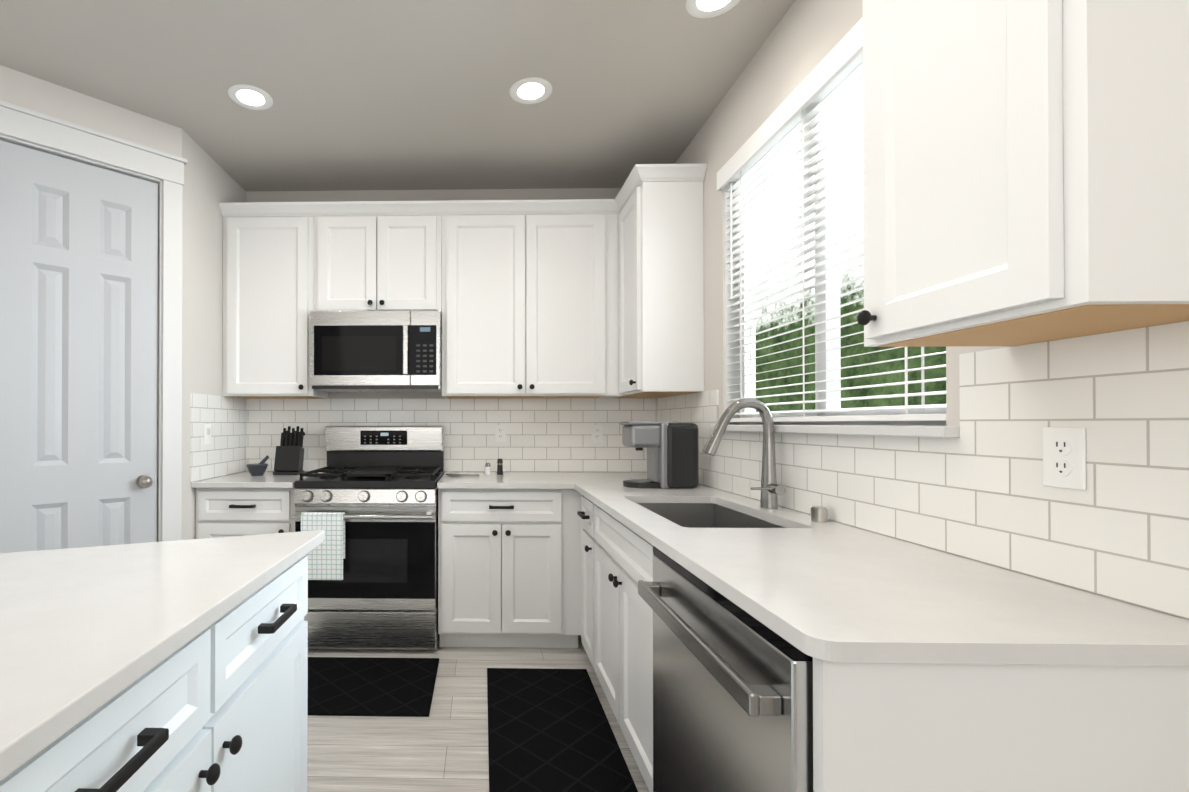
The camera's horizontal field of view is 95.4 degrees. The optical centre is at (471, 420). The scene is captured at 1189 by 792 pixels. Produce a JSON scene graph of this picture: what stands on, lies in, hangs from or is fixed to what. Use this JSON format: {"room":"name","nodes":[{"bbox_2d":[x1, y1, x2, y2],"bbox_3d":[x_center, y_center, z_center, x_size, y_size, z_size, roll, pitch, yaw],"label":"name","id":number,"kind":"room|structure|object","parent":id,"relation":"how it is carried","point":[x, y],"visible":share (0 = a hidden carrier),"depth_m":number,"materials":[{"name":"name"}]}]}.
{"room":"kitchen","nodes":[
{"label":"kitchen","id":0,"kind":"room"},
{"bbox_2d":[0,65,147,146],"bbox_3d":[-1.820,-0.135,2.491,0.360,2.750,0.556,0,0,1],"label":"wall","id":1,"kind":"structure","parent":0,"point":[17,88],"depth_m":2.41,"materials":[{"name":"grey paint"}]},
{"bbox_2d":[0,140,157,552],"bbox_3d":[-1.801,0.016,2.460,0.472,2.425,0.464,0,0,1],"label":"pantry door","id":2,"kind":"structure","parent":1,"relation":"in","point":[78,338],"depth_m":2.44,"materials":[{"name":"grey wood"}]},
{"bbox_2d":[0,100,187,541],"bbox_3d":[-1.816,-0.052,2.472,0.846,2.585,0.156,0,0,-44],"label":"door frame","id":3,"kind":"structure","parent":1,"relation":"attached to","point":[35,130],"depth_m":2.66,"materials":[{"name":"grey wood"}]},
{"bbox_2d":[148,117,247,539],"bbox_3d":[-1.567,-0.131,3.061,0.180,2.750,0.787,0,0,1],"label":"wall","id":4,"kind":"structure","parent":0,"point":[207,185],"depth_m":2.88,"materials":[{"name":"grey paint"}]},
{"bbox_2d":[190,393,245,481],"bbox_3d":[-1.481,0.093,3.122,0.009,0.473,0.633,0,0,1],"label":"tile backsplash","id":5,"kind":"structure","parent":4,"relation":"attached to","point":[226,453],"depth_m":3.08,"materials":[{"name":"white tile"}]},
{"bbox_2d":[204,424,210,444],"bbox_3d":[-1.474,0.077,2.961,0.012,0.116,0.072,0,0,1],"label":"light switch","id":6,"kind":"object","parent":5,"relation":"attached to","point":[207,434],"visible":1,"depth_m":2.95,"materials":[{"name":"white plastic"}]},
{"bbox_2d":[0,0,794,191],"bbox_3d":[-0.980,-1.552,0.409,4.630,0.060,6.500,0,0,1],"label":"ceiling","id":7,"kind":"structure","parent":0,"point":[389,94],"depth_m":2.32,"materials":[{"name":"grey paint"}]},
{"bbox_2d":[228,84,272,109],"bbox_3d":[-1.030,-1.506,2.471,0.196,0.005,0.196,0,0,1],"label":"recessed light","id":8,"kind":"object","parent":7,"relation":"in","point":[249,97],"visible":1,"depth_m":2.46,"materials":[{"name":"white plastic"}]},
{"bbox_2d":[510,77,551,103],"bbox_3d":[0.274,-1.507,2.423,0.196,0.005,0.196,0,0,1],"label":"recessed light","id":9,"kind":"object","parent":7,"relation":"in","point":[532,90],"visible":1,"depth_m":2.42,"materials":[{"name":"white plastic"}]},
{"bbox_2d":[686,0,739,18],"bbox_3d":[0.873,-1.510,1.890,0.196,0.005,0.196,0,0,1],"label":"recessed light","id":10,"kind":"object","parent":7,"relation":"in","point":[703,9],"visible":1,"depth_m":1.93,"materials":[{"name":"white plastic"}]},
{"bbox_2d":[248,188,620,472],"bbox_3d":[-0.912,-0.128,3.525,4.230,2.750,0.150,0,0,1],"label":"wall","id":11,"kind":"structure","parent":0,"point":[563,193],"depth_m":3.44,"materials":[{"name":"grey paint"}]},
{"bbox_2d":[219,202,327,398],"bbox_3d":[-1.207,-0.713,3.294,0.546,1.136,0.328,0,0,1],"label":"upper cabinet","id":12,"kind":"object","parent":11,"relation":"attached to","point":[269,247],"depth_m":3.14,"materials":[{"name":"white wood"}]},
{"bbox_2d":[315,201,442,314],"bbox_3d":[-0.552,-0.961,3.281,0.760,0.641,0.328,0,0,1],"label":"upper cabinet","id":13,"kind":"object","parent":11,"relation":"attached to","point":[370,255],"depth_m":3.12,"materials":[{"name":"white wood"}]},
{"bbox_2d":[310,310,441,392],"bbox_3d":[-0.553,-0.410,3.235,0.754,0.454,0.412,0,0,1],"label":"over-the-range microwave","id":14,"kind":"object","parent":13,"relation":"attached to","point":[375,351],"visible":1,"depth_m":3.06,"materials":[{"name":"silver metal"}]},
{"bbox_2d":[246,398,653,471],"bbox_3d":[-0.139,0.094,3.427,2.678,0.473,0.009,0,0,1],"label":"tile backsplash","id":15,"kind":"structure","parent":11,"relation":"attached to","point":[543,434],"depth_m":3.42,"materials":[{"name":"white tile"}]},
{"bbox_2d":[495,425,505,442],"bbox_3d":[0.191,0.086,3.411,0.072,0.116,0.008,0,0,1],"label":"electrical outlet","id":16,"kind":"object","parent":15,"relation":"attached to","point":[500,433],"visible":1,"depth_m":3.41,"materials":[{"name":"white plastic"}]},
{"bbox_2d":[591,425,602,442],"bbox_3d":[0.811,0.086,3.398,0.072,0.116,0.008,0,0,1],"label":"electrical outlet","id":17,"kind":"object","parent":15,"relation":"attached to","point":[596,433],"visible":1,"depth_m":3.40,"materials":[{"name":"white plastic"}]},
{"bbox_2d":[442,199,618,398],"bbox_3d":[0.358,-0.713,3.260,1.058,1.136,0.328,0,0,1],"label":"upper cabinet","id":18,"kind":"object","parent":11,"relation":"attached to","point":[581,298],"depth_m":3.10,"materials":[{"name":"white wood"}]},
{"bbox_2d":[307,635,648,791],"bbox_3d":[-0.980,1.258,0.392,4.630,0.060,6.500,0,0,1],"label":"floor","id":19,"kind":"structure","parent":0,"point":[443,747],"depth_m":2.08,"materials":[{"name":"beige wood"}]},
{"bbox_2d":[0,555,307,791],"bbox_3d":[-0.950,0.783,0.935,1.006,0.892,1.040,0,0,1],"label":"base cabinet","id":20,"kind":"object","parent":19,"relation":"on","point":[220,704],"visible":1,"depth_m":0.89,"materials":[{"name":"white paint"}]},
{"bbox_2d":[0,530,324,780],"bbox_3d":[-0.972,0.317,0.263,1.070,0.030,2.490,0,0,1],"label":"countertop","id":21,"kind":"structure","parent":20,"relation":"on","point":[85,632],"depth_m":0.85,"materials":[{"name":"stone"}]},
{"bbox_2d":[196,488,296,538],"bbox_3d":[-1.213,0.802,3.123,0.542,0.882,0.652,0,0,1],"label":"base cabinet","id":22,"kind":"object","parent":19,"relation":"on","point":[225,512],"visible":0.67,"depth_m":2.84,"materials":[{"name":"white wood"}]},
{"bbox_2d":[191,471,322,487],"bbox_3d":[-1.211,0.345,3.128,0.543,0.030,0.645,0,0,1],"label":"countertop","id":23,"kind":"structure","parent":22,"relation":"on","point":[267,479],"depth_m":2.85,"materials":[{"name":"stone"}]},
{"bbox_2d":[246,455,268,475],"bbox_3d":[-1.285,0.270,3.176,0.124,0.120,0.124,0,0,1],"label":"mortar","id":24,"kind":"object","parent":23,"relation":"on","point":[257,469],"visible":1,"depth_m":3.14,"materials":[{"name":"grey stone"}]},
{"bbox_2d":[273,426,304,474],"bbox_3d":[-1.118,0.183,3.268,0.159,0.295,0.151,0,0,1],"label":"knife block","id":25,"kind":"object","parent":23,"relation":"on","point":[289,456],"visible":1,"depth_m":3.23,"materials":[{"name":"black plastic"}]},
{"bbox_2d":[292,426,443,649],"bbox_3d":[-0.557,0.637,3.073,0.752,1.212,0.690,0,0,1],"label":"range","id":26,"kind":"object","parent":19,"relation":"on","point":[377,485],"visible":0.96,"depth_m":2.80,"materials":[{"name":"silver metal"}]},
{"bbox_2d":[301,512,344,579],"bbox_3d":[-0.769,0.650,2.745,0.220,0.342,0.045,0,0,1],"label":"dish towel","id":27,"kind":"object","parent":26,"relation":"hanging from","point":[326,557],"visible":0.88,"depth_m":2.72,"materials":[{"name":"white fabric"}]},
{"bbox_2d":[308,657,438,716],"bbox_3d":[-0.559,1.234,2.482,0.780,0.010,0.535,0,0,1],"label":"area rug","id":28,"kind":"object","parent":19,"relation":"on","point":[354,686],"visible":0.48,"depth_m":2.44,"materials":[{"name":"black fabric"}]},
{"bbox_2d":[438,488,569,647],"bbox_3d":[0.167,0.802,3.110,0.674,0.882,0.618,0,0,1],"label":"base cabinet","id":29,"kind":"object","parent":19,"relation":"on","point":[545,568],"depth_m":2.81,"materials":[{"name":"white wood"}]},
{"bbox_2d":[437,472,564,488],"bbox_3d":[0.173,0.345,3.096,0.690,0.030,0.649,0,0,1],"label":"countertop","id":30,"kind":"structure","parent":29,"relation":"on","point":[509,480],"depth_m":2.84,"materials":[{"name":"stone"}]},
{"bbox_2d":[446,473,478,475],"bbox_3d":[-0.050,0.321,3.129,0.198,0.017,0.076,0,0,1],"label":"spoon rest","id":31,"kind":"object","parent":30,"relation":"on","point":[453,474],"visible":1,"depth_m":3.12,"materials":[{"name":"silver metal"}]},
{"bbox_2d":[485,463,490,474],"bbox_3d":[0.102,0.294,3.226,0.037,0.072,0.038,0,0,1],"label":"salt shaker","id":32,"kind":"object","parent":30,"relation":"on","point":[487,468],"visible":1,"depth_m":3.21,"materials":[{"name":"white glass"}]},
{"bbox_2d":[497,458,502,474],"bbox_3d":[0.177,0.282,3.234,0.039,0.097,0.040,0,0,1],"label":"pepper mill","id":33,"kind":"object","parent":30,"relation":"on","point":[499,466],"visible":1,"depth_m":3.22,"materials":[{"name":"black plastic"}]},
{"bbox_2d":[487,668,637,791],"bbox_3d":[0.309,1.231,1.845,0.493,0.010,1.560,0,0,1],"label":"area rug","id":34,"kind":"object","parent":19,"relation":"on","point":[549,730],"visible":1,"depth_m":2.05,"materials":[{"name":"black fabric"}]},
{"bbox_2d":[574,489,653,699],"bbox_3d":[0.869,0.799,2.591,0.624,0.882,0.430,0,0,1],"label":"base cabinet","id":35,"kind":"object","parent":19,"relation":"on","point":[614,624],"depth_m":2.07,"materials":[{"name":"white wood"}]},
{"bbox_2d":[557,472,1188,665],"bbox_3d":[0.833,0.339,2.077,0.673,0.030,2.659,0,0,1],"label":"countertop","id":36,"kind":"structure","parent":35,"relation":"on","point":[832,591],"depth_m":0.95,"materials":[{"name":"stone"}]},
{"bbox_2d":[620,421,698,488],"bbox_3d":[0.924,0.166,2.619,0.335,0.322,0.212,0,0,1],"label":"coffee maker","id":37,"kind":"object","parent":36,"relation":"on","point":[672,447],"visible":1,"depth_m":2.52,"materials":[{"name":"black plastic"}]},
{"bbox_2d":[637,503,783,527],"bbox_3d":[0.839,0.463,1.923,0.406,0.218,0.706,0,0,1],"label":"sink basin","id":38,"kind":"object","parent":36,"relation":"in","point":[699,515],"visible":0.02,"depth_m":2.27,"materials":[{"name":"silver metal"}]},
{"bbox_2d":[751,437,784,508],"bbox_3d":[1.068,0.192,1.932,0.124,0.260,0.104,0,0,1],"label":"faucet","id":39,"kind":"object","parent":36,"relation":"on","point":[770,488],"visible":0.98,"depth_m":1.94,"materials":[{"name":"silver metal"}]},
{"bbox_2d":[717,398,773,437],"bbox_3d":[1.015,0.000,1.957,0.209,0.166,0.036,0,0,1],"label":"faucet spout","id":40,"kind":"object","parent":39,"relation":"attached to","point":[735,407],"visible":0.92,"depth_m":1.94,"materials":[{"name":"silver metal"}]},
{"bbox_2d":[702,423,726,455],"bbox_3d":[0.903,0.072,1.959,0.087,0.122,0.045,0,0,1],"label":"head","id":41,"kind":"object","parent":40,"relation":"attached to","point":[714,440],"visible":1,"depth_m":1.94},
{"bbox_2d":[811,506,827,522],"bbox_3d":[1.109,0.298,1.683,0.046,0.046,0.046,0,0,1],"label":"button","id":42,"kind":"object","parent":36,"relation":"on","point":[819,513],"visible":1,"depth_m":1.67,"materials":[{"name":"metal"}]},
{"bbox_2d":[638,546,812,791],"bbox_3d":[0.782,0.791,1.141,0.660,0.879,0.675,0,0,1],"label":"dishwasher","id":43,"kind":"object","parent":19,"relation":"on","point":[732,697],"visible":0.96,"depth_m":1.05,"materials":[{"name":"silver metal"}]},
{"bbox_2d":[656,0,1012,425],"bbox_3d":[1.210,-0.148,0.354,0.150,2.750,6.400,0,0,1],"label":"wall","id":44,"kind":"structure","parent":0,"point":[800,42],"depth_m":2.21,"materials":[{"name":"grey paint"}]},
{"bbox_2d":[615,163,706,397],"bbox_3d":[1.024,-0.716,2.891,0.328,1.136,0.398,0,0,1],"label":"upper cabinet","id":45,"kind":"object","parent":44,"relation":"attached to","point":[659,212],"depth_m":2.69,"materials":[{"name":"white wood"}]},
{"bbox_2d":[724,126,945,425],"bbox_3d":[1.234,-0.574,1.881,0.117,1.180,1.190,0,0,1],"label":"window","id":46,"kind":"structure","parent":44,"relation":"in","point":[829,355],"depth_m":1.89,"materials":[{"name":"white plastic"}]},
{"bbox_2d":[717,17,945,421],"bbox_3d":[1.189,-0.586,1.882,0.082,1.180,1.230,0,0,1],"label":"window blinds","id":47,"kind":"object","parent":46,"relation":"attached to","point":[821,102],"visible":0.67,"depth_m":1.88,"materials":[{"name":"white plastic"}]},
{"bbox_2d":[710,425,959,437],"bbox_3d":[1.182,0.030,1.879,0.119,0.028,1.280,0,0,1],"label":"window sill","id":48,"kind":"structure","parent":44,"relation":"attached to","point":[921,431],"depth_m":1.51,"materials":[{"name":"grey wood"}]},
{"bbox_2d":[654,321,1188,618],"bbox_3d":[1.167,0.086,2.062,0.009,0.473,2.640,0,0,1],"label":"tile backsplash","id":49,"kind":"structure","parent":44,"relation":"attached to","point":[1118,529],"depth_m":1.07,"materials":[{"name":"white tile"}]},
{"bbox_2d":[1043,427,1085,489],"bbox_3d":[1.136,0.071,1.014,0.008,0.116,0.072,0,0,1],"label":"electrical outlet","id":50,"kind":"object","parent":49,"relation":"attached to","point":[1064,457],"visible":1,"depth_m":1.01,"materials":[{"name":"white plastic"}]},
{"bbox_2d":[857,0,1188,346],"bbox_3d":[0.965,-0.727,0.923,0.360,1.138,0.520,0,0,1],"label":"upper cabinet","id":51,"kind":"object","parent":44,"relation":"attached to","point":[1025,172],"visible":1,"depth_m":0.79,"materials":[{"name":"white wood"}]},
{"label":"outside","id":52,"kind":"structure","parent":0,"visible":0},
{"bbox_2d":[755,106,945,411],"bbox_3d":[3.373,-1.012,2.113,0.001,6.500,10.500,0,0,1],"label":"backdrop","id":53,"kind":"structure","parent":52,"point":[929,361],"depth_m":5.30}
]}

